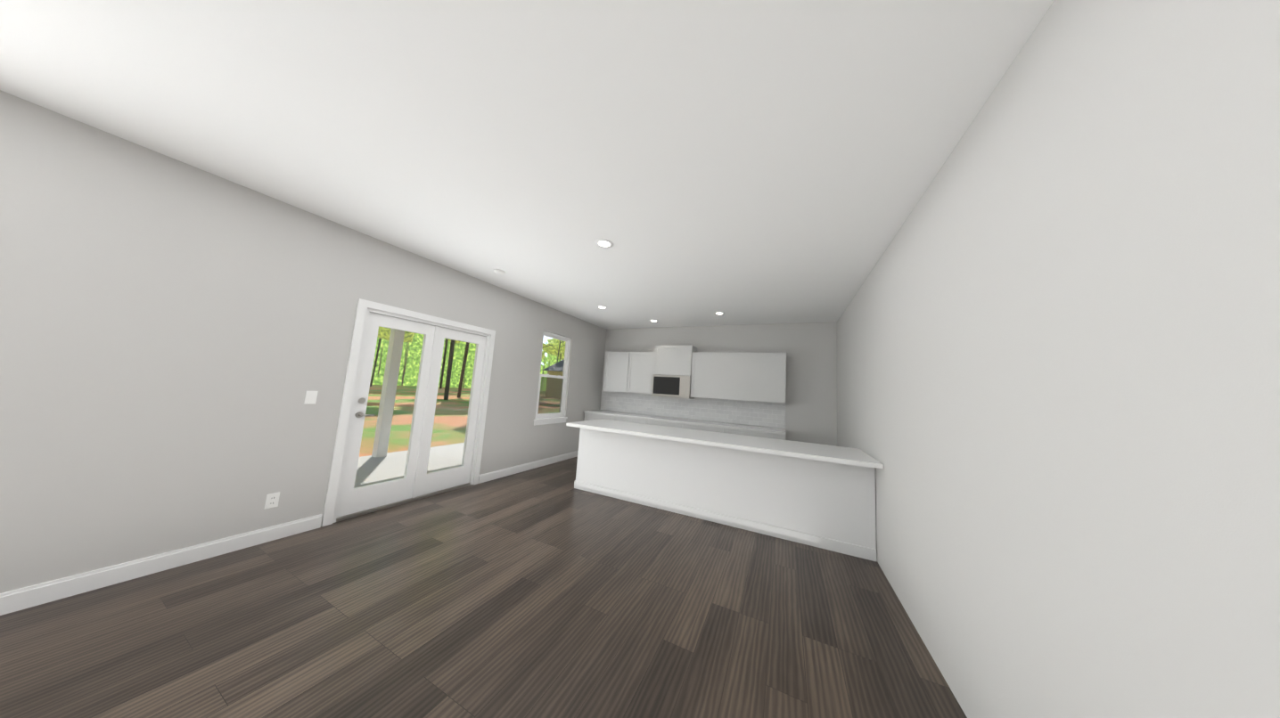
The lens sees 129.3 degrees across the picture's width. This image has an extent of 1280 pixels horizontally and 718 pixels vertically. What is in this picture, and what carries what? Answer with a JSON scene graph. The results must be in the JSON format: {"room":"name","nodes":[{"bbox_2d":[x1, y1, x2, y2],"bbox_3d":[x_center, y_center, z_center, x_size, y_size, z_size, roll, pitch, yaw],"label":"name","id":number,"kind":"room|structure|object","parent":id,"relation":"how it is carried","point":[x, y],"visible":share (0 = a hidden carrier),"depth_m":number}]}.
{"room":"kitchen","nodes":[
{"label":"kitchen","id":0,"kind":"room"},
{"bbox_2d":[0,90,606,593],"bbox_3d":[-3.288,-0.214,1.934,0.160,3.190,11.420,1,-7,26],"label":"wall","id":1,"kind":"structure","parent":0,"point":[175,340],"depth_m":2.05},
{"bbox_2d":[263,492,279,509],"bbox_3d":[-2.969,1.144,2.449,0.008,0.114,0.070,1,-7,26],"label":"electrical outlet","id":2,"kind":"object","parent":1,"relation":"attached to","point":[272,500],"visible":1,"depth_m":2.45},
{"bbox_2d":[0,451,578,615],"bbox_3d":[-3.308,1.315,1.739,0.014,0.112,11.100,1,-7,26],"label":"baseboard","id":3,"kind":"structure","parent":1,"relation":"attached to","point":[18,600],"depth_m":2.01},
{"bbox_2d":[303,391,318,404],"bbox_3d":[-2.865,0.334,2.641,0.008,0.114,0.070,1,-7,26],"label":"light switch","id":4,"kind":"object","parent":1,"relation":"attached to","point":[311,397],"visible":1,"depth_m":2.64},
{"bbox_2d":[320,298,495,526],"bbox_3d":[-2.513,0.549,3.538,0.178,2.099,1.542,1,-7,26],"label":"patio door","id":5,"kind":"structure","parent":1,"relation":"in","point":[345,499],"depth_m":3.38},
{"bbox_2d":[533,330,570,426],"bbox_3d":[-1.560,0.350,5.465,0.130,1.604,0.840,1,-7,26],"label":"kitchen window","id":6,"kind":"structure","parent":1,"relation":"in","point":[544,418],"depth_m":5.53},
{"bbox_2d":[0,457,967,717],"bbox_3d":[-0.808,1.507,0.525,5.897,0.200,11.420,1,-7,26],"label":"floor","id":7,"kind":"structure","parent":0,"point":[549,591],"depth_m":1.71},
{"bbox_2d":[583,413,615,421],"bbox_3d":[-0.695,1.577,6.302,0.765,0.860,0.619,1,-7,26],"label":"base cabinet","id":8,"kind":"object","parent":7,"relation":"on","point":[587,416],"depth_m":6.08},
{"bbox_2d":[615,417,651,424],"bbox_3d":[-0.088,1.586,6.012,0.820,0.860,0.619,1,-7,26],"label":"base cabinet","id":9,"kind":"object","parent":7,"relation":"on","point":[638,420],"depth_m":5.73},
{"bbox_2d":[651,420,687,428],"bbox_3d":[0.544,1.596,5.711,0.820,0.860,0.619,1,-7,26],"label":"base cabinet","id":10,"kind":"object","parent":7,"relation":"on","point":[668,423],"depth_m":5.44},
{"bbox_2d":[687,424,726,433],"bbox_3d":[1.176,1.605,5.409,0.820,0.860,0.619,1,-7,26],"label":"base cabinet","id":11,"kind":"object","parent":7,"relation":"on","point":[699,427],"depth_m":5.14},
{"bbox_2d":[574,429,876,561],"bbox_3d":[0.772,1.411,3.779,3.364,0.860,0.620,1,-7,26],"label":"kitchen island","id":12,"kind":"object","parent":7,"relation":"on","point":[819,496],"depth_m":3.28},
{"bbox_2d":[566,418,883,468],"bbox_3d":[0.741,0.950,3.722,3.382,0.040,0.920,1,-7,26],"label":"countertop","id":13,"kind":"structure","parent":12,"relation":"on","point":[790,449],"depth_m":3.37},
{"bbox_2d":[726,427,769,438],"bbox_3d":[1.778,1.614,5.121,0.755,0.860,0.619,1,-7,26],"label":"base cabinet","id":14,"kind":"object","parent":7,"relation":"on","point":[767,432],"depth_m":4.87},
{"bbox_2d":[583,410,785,434],"bbox_3d":[0.669,1.150,5.705,3.728,0.040,0.630,1,-7,26],"label":"countertop","id":15,"kind":"structure","parent":14,"relation":"on","point":[679,421],"depth_m":5.41},
{"bbox_2d":[769,431,785,440],"bbox_3d":[2.197,1.620,4.921,0.283,0.860,0.619,1,-7,26],"label":"base cabinet","id":16,"kind":"object","parent":7,"relation":"on","point":[772,434],"depth_m":4.69},
{"bbox_2d":[0,0,1054,329],"bbox_3d":[-0.612,-1.538,0.839,5.577,0.456,11.100,1,-7,26],"label":"ceiling","id":17,"kind":"structure","parent":0,"point":[736,162],"depth_m":1.56},
{"bbox_2d":[493,269,505,275],"bbox_3d":[-1.731,-1.066,3.728,0.130,0.032,0.130,1,-7,26],"label":"smoke detector","id":18,"kind":"object","parent":17,"relation":"attached to","point":[498,272],"visible":1,"depth_m":3.69},
{"bbox_2d":[597,305,607,309],"bbox_3d":[-0.636,-0.867,5.099,0.170,0.006,0.170,1,-7,26],"label":"recessed light","id":19,"kind":"object","parent":17,"relation":"in","point":[602,307],"visible":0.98,"depth_m":5.10},
{"bbox_2d":[595,238,613,248],"bbox_3d":[-0.336,-1.081,2.844,0.170,0.006,0.170,1,-7,26],"label":"recessed light","id":20,"kind":"object","parent":17,"relation":"in","point":[604,243],"visible":1,"depth_m":2.84},
{"bbox_2d":[713,311,724,315],"bbox_3d":[1.312,-0.752,5.005,0.170,0.006,0.170,1,-7,26],"label":"recessed light","id":21,"kind":"object","parent":17,"relation":"in","point":[719,313],"visible":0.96,"depth_m":4.99},
{"bbox_2d":[599,321,836,446],"bbox_3d":[1.266,0.493,5.953,4.615,3.190,0.160,1,-7,26],"label":"wall","id":22,"kind":"structure","parent":0,"point":[809,349],"depth_m":5.24},
{"bbox_2d":[603,352,631,392],"bbox_3d":[-0.405,0.286,6.492,0.629,0.840,0.339,1,-7,26],"label":"upper cabinet","id":23,"kind":"object","parent":22,"relation":"attached to","point":[618,370],"depth_m":6.34},
{"bbox_2d":[628,352,656,394],"bbox_3d":[0.056,0.292,6.272,0.629,0.840,0.339,1,-7,26],"label":"upper cabinet","id":24,"kind":"object","parent":22,"relation":"attached to","point":[642,363],"depth_m":6.10},
{"bbox_2d":[653,345,697,377],"bbox_3d":[0.695,0.043,5.991,0.760,0.580,0.359,1,-7,26],"label":"upper cabinet","id":25,"kind":"object","parent":22,"relation":"attached to","point":[668,360],"depth_m":5.82},
{"bbox_2d":[651,375,694,398],"bbox_3d":[0.654,0.539,5.919,0.756,0.415,0.365,1,-7,26],"label":"microwave","id":26,"kind":"object","parent":25,"relation":"attached to","point":[671,386],"visible":0.93,"depth_m":5.75},
{"bbox_2d":[600,391,785,428],"bbox_3d":[0.817,0.951,6.009,3.728,0.425,0.010,1,-7,26],"label":"backsplash","id":27,"kind":"structure","parent":22,"relation":"attached to","point":[758,414],"depth_m":5.83},
{"bbox_2d":[689,352,786,402],"bbox_3d":[1.747,0.318,5.465,1.598,0.840,0.339,1,-7,26],"label":"upper cabinet","id":28,"kind":"object","parent":22,"relation":"attached to","point":[757,377],"depth_m":5.28},
{"bbox_2d":[836,0,1279,717],"bbox_3d":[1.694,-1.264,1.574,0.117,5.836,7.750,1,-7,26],"label":"wall","id":29,"kind":"structure","parent":0,"point":[1058,369],"depth_m":0.84},
{"label":"outside","id":30,"kind":"structure","parent":0,"visible":0},
{"bbox_2d":[359,385,560,457],"bbox_3d":[-34.363,1.940,24.284,75.080,0.230,180.000,1,-7,26],"label":"ground","id":31,"kind":"structure","parent":30,"point":[445,436],"depth_m":11.30},
{"bbox_2d":[353,443,464,488],"bbox_3d":[-3.396,1.779,5.009,2.570,0.090,4.600,1,-7,26],"label":"patio slab","id":32,"kind":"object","parent":31,"relation":"on","point":[386,465],"depth_m":4.89},
{"bbox_2d":[371,328,404,458],"bbox_3d":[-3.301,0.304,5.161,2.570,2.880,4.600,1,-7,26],"label":"porch post","id":33,"kind":"object","parent":32,"relation":"on","point":[389,373],"depth_m":5.31},
{"bbox_2d":[369,327,565,400],"bbox_3d":[-21.228,-6.565,21.497,34.704,18.136,98.600,1,-7,26],"label":"trees","id":34,"kind":"object","parent":31,"relation":"on","point":[560,352],"depth_m":30.65},
{"bbox_2d":[541,359,564,398],"bbox_3d":[-5.419,2.198,40.323,7.300,6.400,13.500,1,-7,26],"label":"neighbouring house","id":35,"kind":"structure","parent":31,"relation":"on","point":[551,370],"depth_m":35.63},
{"bbox_2d":[369,333,561,391],"bbox_3d":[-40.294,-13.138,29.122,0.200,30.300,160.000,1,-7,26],"label":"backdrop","id":36,"kind":"structure","parent":30,"point":[455,383],"depth_m":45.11}
]}

